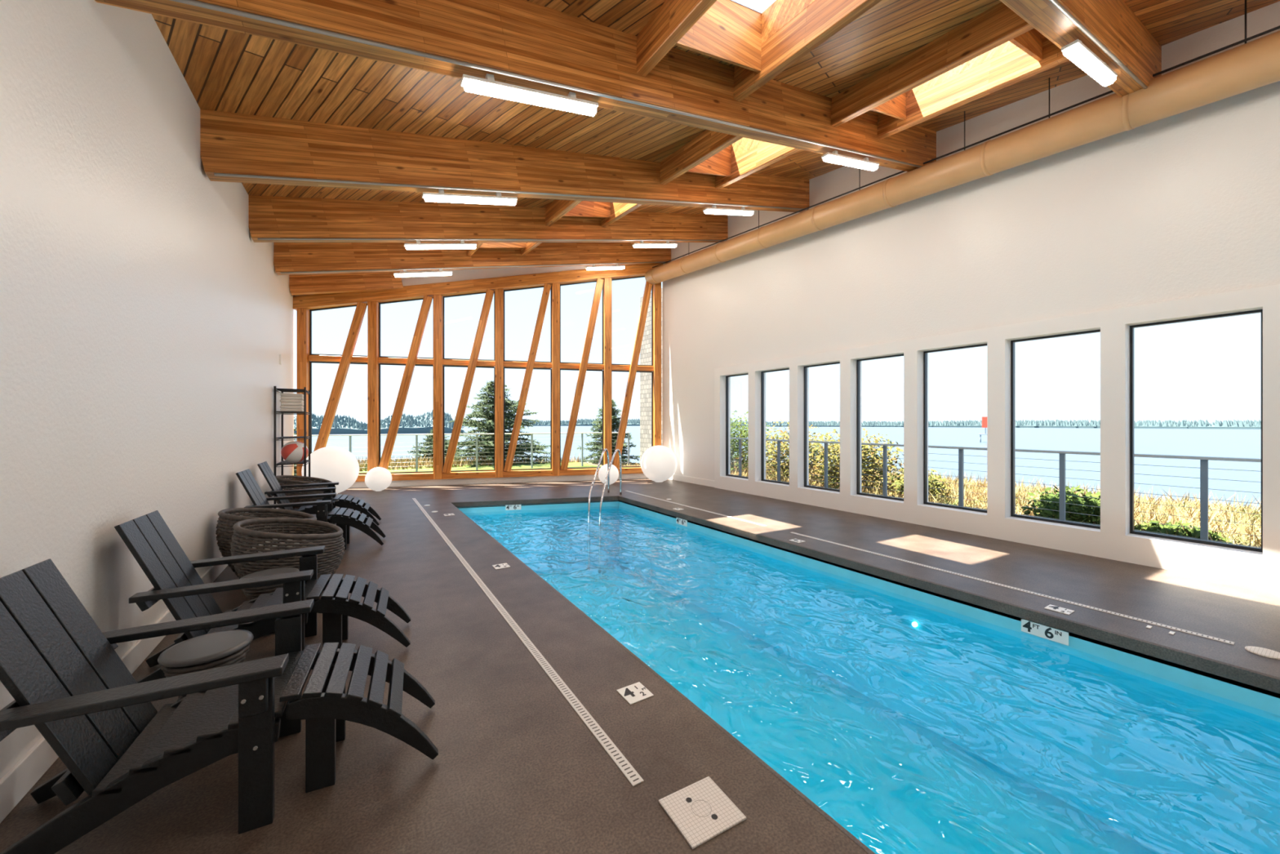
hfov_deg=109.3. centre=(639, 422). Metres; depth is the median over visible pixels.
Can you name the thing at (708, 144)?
ceiling beam
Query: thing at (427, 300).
diagonal brace
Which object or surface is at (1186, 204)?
wall
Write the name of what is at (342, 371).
diagonal brace
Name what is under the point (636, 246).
diffuser
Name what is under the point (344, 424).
wooded headland
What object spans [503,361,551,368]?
transom
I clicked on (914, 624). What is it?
lamp
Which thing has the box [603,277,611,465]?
timber post
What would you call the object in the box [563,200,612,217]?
skylight
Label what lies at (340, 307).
window
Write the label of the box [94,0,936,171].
ceiling beam
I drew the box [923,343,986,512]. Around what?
window
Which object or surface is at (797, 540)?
depth marker
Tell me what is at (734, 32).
skylight
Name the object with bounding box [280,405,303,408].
folded towel
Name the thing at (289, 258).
ceiling beam
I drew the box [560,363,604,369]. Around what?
transom
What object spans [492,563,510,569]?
depth marker
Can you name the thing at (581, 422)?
shoreline
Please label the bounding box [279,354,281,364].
wall thermostat
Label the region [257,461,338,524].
chair
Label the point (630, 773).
drain
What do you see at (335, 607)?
footstool
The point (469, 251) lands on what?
ceiling purlin
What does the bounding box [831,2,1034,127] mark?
ceiling beam
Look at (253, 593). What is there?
side table
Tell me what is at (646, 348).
wall
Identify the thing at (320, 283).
ceiling beam
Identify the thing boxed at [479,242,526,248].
skylight
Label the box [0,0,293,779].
wall
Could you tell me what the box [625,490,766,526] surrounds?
drain
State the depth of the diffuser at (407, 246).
7.04 m
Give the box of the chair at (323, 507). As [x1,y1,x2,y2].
[235,468,336,523]
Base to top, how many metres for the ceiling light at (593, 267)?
0.305 m
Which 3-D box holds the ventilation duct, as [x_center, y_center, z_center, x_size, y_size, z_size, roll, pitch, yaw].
[3.784,-3.660,6.602,0.402,1.926,13.129,0,0,-32]
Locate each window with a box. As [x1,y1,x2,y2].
[309,303,367,474]
[378,297,433,473]
[443,291,494,471]
[503,285,551,470]
[560,280,603,468]
[611,275,653,467]
[725,373,748,478]
[760,368,789,484]
[804,361,839,491]
[856,354,903,501]
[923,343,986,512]
[1010,329,1100,528]
[1129,309,1262,551]
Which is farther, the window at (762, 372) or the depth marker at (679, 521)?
the window at (762, 372)
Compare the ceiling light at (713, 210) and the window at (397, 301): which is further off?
the window at (397, 301)
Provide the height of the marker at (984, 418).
8.800 m
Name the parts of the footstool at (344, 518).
leg, leg, seat, rail, rail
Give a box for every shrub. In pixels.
[730,410,775,472]
[746,419,837,482]
[808,427,903,493]
[887,468,951,501]
[1021,484,1100,525]
[1133,519,1231,543]
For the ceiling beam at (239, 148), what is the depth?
5.01 m
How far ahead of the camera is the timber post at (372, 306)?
10.43 m
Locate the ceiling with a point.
(224, 70)
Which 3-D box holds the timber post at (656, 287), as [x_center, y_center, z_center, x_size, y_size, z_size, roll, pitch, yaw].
[0.457,-1.330,12.259,0.190,5.359,0.200,0,0,-15]
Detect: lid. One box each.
[658,776,746,848]
[1244,645,1279,659]
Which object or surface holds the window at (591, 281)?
in the wall at (456, 274)
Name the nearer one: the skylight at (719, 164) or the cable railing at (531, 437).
the skylight at (719, 164)
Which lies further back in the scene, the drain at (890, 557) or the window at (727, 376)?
the window at (727, 376)
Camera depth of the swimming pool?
3.94 m
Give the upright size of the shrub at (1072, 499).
0.728 m
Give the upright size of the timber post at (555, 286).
4.879 m
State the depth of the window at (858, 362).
7.68 m
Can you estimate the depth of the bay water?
103.40 m
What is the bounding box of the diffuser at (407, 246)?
[405,244,475,249]
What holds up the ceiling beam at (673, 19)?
attached to the ceiling
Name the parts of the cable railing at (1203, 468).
post, post, post, post, post, rail, post, post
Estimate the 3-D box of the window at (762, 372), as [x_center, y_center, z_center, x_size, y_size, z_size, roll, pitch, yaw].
[2.789,0.077,9.139,0.060,2.275,0.873,0,0,-32]
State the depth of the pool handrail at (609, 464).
8.97 m
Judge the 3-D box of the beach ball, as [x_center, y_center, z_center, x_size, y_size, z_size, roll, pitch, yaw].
[-5.950,0.507,7.834,0.379,0.380,0.380,0,0,-11]
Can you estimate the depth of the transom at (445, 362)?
11.01 m
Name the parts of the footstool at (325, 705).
leg, leg, seat, rail, rail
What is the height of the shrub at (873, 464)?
1.596 m
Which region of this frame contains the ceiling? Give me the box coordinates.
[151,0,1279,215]
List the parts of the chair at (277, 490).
backrest, armrest, armrest, seat, rail, leg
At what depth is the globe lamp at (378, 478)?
9.80 m
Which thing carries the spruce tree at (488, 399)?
on the ground at (577, 464)
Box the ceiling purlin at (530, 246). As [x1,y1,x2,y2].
[520,242,542,255]
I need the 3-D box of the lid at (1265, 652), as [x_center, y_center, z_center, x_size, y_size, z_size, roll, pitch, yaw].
[4.072,1.496,2.954,0.170,0.009,0.170,0,0,-32]
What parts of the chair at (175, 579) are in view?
backrest, rail, armrest, rail, armrest, seat, leg, leg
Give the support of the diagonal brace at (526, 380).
on the beam at (473, 474)
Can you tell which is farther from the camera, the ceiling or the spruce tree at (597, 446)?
the spruce tree at (597, 446)
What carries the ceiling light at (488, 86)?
attached to the ceiling beam at (524, 43)
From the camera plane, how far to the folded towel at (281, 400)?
7.68 m
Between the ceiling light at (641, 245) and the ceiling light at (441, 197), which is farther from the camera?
the ceiling light at (641, 245)
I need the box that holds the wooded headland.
[293,410,463,434]
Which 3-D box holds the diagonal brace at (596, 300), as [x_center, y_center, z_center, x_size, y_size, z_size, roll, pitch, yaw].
[-1.484,-1.256,11.669,1.112,4.942,0.120,0,0,-15]
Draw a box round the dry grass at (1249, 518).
[293,452,1261,547]
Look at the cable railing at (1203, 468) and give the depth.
6.42 m
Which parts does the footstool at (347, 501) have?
seat, rail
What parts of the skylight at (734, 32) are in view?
pane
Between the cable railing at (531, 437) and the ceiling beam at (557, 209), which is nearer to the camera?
the ceiling beam at (557, 209)
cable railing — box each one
[293,431,629,471]
[730,437,1261,546]
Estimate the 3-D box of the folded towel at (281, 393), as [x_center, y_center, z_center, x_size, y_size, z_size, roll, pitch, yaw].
[-6.004,-0.469,7.859,0.300,0.050,0.440,0,0,-32]
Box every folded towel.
[280,392,303,397]
[280,395,303,400]
[280,399,303,403]
[280,402,303,406]
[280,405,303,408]
[280,408,303,411]
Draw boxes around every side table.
[157,629,253,700]
[240,567,299,599]
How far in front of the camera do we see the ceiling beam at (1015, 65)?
4.85 m
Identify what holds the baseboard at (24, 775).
attached to the wall at (144, 326)
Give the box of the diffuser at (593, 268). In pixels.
[586,266,624,270]
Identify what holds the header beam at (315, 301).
attached to the wall at (456, 274)
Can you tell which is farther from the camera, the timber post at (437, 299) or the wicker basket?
the timber post at (437, 299)
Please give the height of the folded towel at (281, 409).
0.050 m
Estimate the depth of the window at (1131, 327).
4.76 m
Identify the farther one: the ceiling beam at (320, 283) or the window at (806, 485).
the ceiling beam at (320, 283)
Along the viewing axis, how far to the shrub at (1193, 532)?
5.94 m
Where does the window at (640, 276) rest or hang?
in the wall at (456, 274)
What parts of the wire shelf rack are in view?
post, post, shelf, shelf, shelf, shelf, post, post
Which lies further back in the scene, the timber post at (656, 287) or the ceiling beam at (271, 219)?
the timber post at (656, 287)
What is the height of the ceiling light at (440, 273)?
0.305 m
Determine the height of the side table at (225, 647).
0.374 m
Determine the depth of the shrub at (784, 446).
12.36 m
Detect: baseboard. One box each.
[0,501,278,822]
[668,474,714,487]
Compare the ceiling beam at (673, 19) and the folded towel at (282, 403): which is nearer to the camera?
the ceiling beam at (673, 19)
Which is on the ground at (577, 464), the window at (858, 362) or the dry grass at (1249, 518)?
the dry grass at (1249, 518)
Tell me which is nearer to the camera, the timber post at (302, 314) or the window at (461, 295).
the timber post at (302, 314)
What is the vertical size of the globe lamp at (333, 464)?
1.000 m
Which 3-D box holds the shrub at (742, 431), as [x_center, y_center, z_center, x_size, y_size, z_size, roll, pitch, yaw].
[3.156,0.660,14.670,2.719,2.154,2.249,0,0,23]
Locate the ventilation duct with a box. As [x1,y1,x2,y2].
[644,0,1279,284]
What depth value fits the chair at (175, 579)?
2.65 m
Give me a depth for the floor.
2.45 m
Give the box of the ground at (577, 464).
[293,462,1260,546]
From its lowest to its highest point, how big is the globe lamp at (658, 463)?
0.920 m
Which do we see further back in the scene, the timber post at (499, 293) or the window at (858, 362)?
the timber post at (499, 293)
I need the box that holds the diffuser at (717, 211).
[704,208,753,215]
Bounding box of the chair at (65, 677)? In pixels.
[0,558,314,853]
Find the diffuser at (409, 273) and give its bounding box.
[395,271,451,277]
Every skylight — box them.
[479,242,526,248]
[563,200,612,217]
[675,0,815,72]
[686,137,764,176]
[871,28,1042,119]
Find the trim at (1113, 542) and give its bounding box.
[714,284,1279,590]
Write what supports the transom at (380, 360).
attached to the timber post at (372, 306)
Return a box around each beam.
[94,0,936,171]
[200,109,808,212]
[248,195,728,242]
[273,242,671,275]
[288,271,403,295]
[293,263,662,310]
[355,466,643,481]
[545,199,582,226]
[636,0,716,76]
[659,129,742,185]
[715,142,801,189]
[733,0,881,102]
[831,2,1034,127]
[877,35,1070,139]
[1000,0,1161,97]
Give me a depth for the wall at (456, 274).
11.16 m
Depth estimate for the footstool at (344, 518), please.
5.42 m
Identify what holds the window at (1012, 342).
in the wall at (1186, 204)
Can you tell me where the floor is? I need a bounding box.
[0,478,1279,853]
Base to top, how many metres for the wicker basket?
0.671 m
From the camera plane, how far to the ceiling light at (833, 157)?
5.53 m
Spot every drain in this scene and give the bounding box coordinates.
[412,497,644,786]
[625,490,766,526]
[790,531,1235,644]
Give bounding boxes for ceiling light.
[393,269,452,277]
[404,240,476,249]
[422,189,517,205]
[460,73,598,116]
[585,263,625,270]
[632,240,677,248]
[702,204,754,215]
[821,150,879,171]
[1061,39,1117,86]
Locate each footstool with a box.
[279,642,438,792]
[306,573,411,648]
[328,507,386,549]
[332,493,381,524]
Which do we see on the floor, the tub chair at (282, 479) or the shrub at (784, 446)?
the tub chair at (282, 479)
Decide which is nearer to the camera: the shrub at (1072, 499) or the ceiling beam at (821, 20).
the ceiling beam at (821, 20)
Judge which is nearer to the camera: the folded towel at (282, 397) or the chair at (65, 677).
the chair at (65, 677)
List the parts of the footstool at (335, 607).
leg, leg, seat, rail, rail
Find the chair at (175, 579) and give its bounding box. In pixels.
[114,510,324,683]
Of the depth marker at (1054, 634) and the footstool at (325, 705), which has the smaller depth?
the footstool at (325, 705)
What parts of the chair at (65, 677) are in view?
backrest, rail, rail, armrest, seat, armrest, leg, leg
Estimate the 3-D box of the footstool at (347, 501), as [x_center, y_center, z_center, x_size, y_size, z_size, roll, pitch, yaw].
[-4.092,1.279,6.601,0.562,0.443,0.460,0,0,-26]
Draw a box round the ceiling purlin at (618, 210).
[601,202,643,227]
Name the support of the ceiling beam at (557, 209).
attached to the ceiling
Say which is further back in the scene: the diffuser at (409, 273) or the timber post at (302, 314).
the timber post at (302, 314)
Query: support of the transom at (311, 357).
attached to the timber post at (372, 306)
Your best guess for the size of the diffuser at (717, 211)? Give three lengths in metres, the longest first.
1.020 x 0.090 x 0.050 m
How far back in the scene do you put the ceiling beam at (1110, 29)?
3.73 m
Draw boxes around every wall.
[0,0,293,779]
[293,264,648,488]
[640,288,662,466]
[662,1,1279,554]
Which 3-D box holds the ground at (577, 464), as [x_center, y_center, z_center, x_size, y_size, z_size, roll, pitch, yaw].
[-2.955,4.520,19.706,48.000,6.000,52.500,0,0,-32]
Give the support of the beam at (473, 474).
attached to the wall at (456, 274)
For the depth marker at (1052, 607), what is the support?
on the floor
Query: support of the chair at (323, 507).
on the floor
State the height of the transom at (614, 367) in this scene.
0.130 m
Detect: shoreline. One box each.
[482,417,639,426]
[730,419,1261,429]
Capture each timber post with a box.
[296,308,310,479]
[367,301,378,471]
[433,294,443,479]
[494,288,503,477]
[551,283,559,475]
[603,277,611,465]
[653,282,661,446]
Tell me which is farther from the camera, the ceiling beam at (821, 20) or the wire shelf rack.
the wire shelf rack
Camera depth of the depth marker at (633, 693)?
2.51 m
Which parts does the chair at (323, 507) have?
backrest, armrest, armrest, seat, leg, leg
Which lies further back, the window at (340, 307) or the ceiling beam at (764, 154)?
the window at (340, 307)
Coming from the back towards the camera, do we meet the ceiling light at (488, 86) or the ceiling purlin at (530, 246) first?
the ceiling purlin at (530, 246)
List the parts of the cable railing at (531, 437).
post, post, rail, post, post, post, post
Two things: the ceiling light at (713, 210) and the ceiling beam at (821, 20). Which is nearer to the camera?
the ceiling beam at (821, 20)
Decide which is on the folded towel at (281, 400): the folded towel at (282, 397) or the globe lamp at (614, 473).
the folded towel at (282, 397)
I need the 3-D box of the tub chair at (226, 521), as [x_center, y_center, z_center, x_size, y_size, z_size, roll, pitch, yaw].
[-3.651,1.165,4.484,0.785,0.671,0.785,0,0,-44]
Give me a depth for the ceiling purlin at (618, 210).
7.96 m
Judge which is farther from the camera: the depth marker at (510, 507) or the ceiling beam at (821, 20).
the depth marker at (510, 507)
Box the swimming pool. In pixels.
[448,495,1279,853]
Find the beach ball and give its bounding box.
[280,440,308,462]
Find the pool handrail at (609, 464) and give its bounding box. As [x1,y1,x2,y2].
[587,448,622,573]
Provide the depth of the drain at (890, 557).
3.87 m
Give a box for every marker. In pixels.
[443,513,454,515]
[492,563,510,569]
[505,504,520,510]
[616,681,653,704]
[675,517,687,526]
[788,538,804,542]
[978,416,986,442]
[1021,618,1068,645]
[1044,604,1074,614]
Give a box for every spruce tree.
[293,427,313,473]
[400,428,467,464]
[431,379,561,468]
[576,399,639,464]
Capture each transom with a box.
[308,355,367,363]
[377,357,433,364]
[442,359,494,366]
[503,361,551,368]
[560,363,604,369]
[611,364,653,371]
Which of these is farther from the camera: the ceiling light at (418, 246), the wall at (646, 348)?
the wall at (646, 348)
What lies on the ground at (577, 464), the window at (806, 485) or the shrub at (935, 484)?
the shrub at (935, 484)
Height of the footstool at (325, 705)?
0.443 m
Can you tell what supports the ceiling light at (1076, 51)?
attached to the ceiling beam at (1110, 29)
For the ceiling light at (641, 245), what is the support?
attached to the ceiling beam at (271, 219)
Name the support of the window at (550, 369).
in the wall at (456, 274)
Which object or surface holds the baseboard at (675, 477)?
attached to the wall at (1186, 204)
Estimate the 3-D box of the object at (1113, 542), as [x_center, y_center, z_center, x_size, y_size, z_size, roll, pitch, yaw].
[3.781,0.130,7.226,0.060,2.740,7.660,0,0,-32]
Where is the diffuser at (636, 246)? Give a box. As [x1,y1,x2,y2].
[633,244,676,248]
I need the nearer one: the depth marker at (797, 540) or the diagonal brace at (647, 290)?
the depth marker at (797, 540)
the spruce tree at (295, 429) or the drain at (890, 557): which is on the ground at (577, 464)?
the spruce tree at (295, 429)
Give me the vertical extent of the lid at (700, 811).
0.010 m
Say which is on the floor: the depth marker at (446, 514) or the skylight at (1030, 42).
the depth marker at (446, 514)
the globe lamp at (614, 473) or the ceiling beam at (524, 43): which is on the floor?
the globe lamp at (614, 473)
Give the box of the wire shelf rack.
[273,386,310,508]
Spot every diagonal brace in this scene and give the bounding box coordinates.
[313,302,367,451]
[378,295,432,469]
[442,288,493,473]
[503,283,551,471]
[560,278,604,470]
[612,280,652,469]
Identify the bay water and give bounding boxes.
[293,423,1261,511]
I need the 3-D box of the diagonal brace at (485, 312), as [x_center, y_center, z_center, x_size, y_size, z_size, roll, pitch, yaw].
[-4.138,-1.014,10.976,1.171,4.463,0.120,0,0,-15]
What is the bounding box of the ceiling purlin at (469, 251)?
[466,242,483,256]
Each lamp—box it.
[301,446,359,493]
[364,466,391,491]
[598,463,618,484]
[640,445,676,482]
[911,621,917,626]
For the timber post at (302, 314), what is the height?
3.886 m
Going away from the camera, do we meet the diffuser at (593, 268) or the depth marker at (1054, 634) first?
the depth marker at (1054, 634)
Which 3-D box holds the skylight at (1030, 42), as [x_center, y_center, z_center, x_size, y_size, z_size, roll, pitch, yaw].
[3.151,-3.754,4.679,0.910,0.826,1.300,0,0,-32]

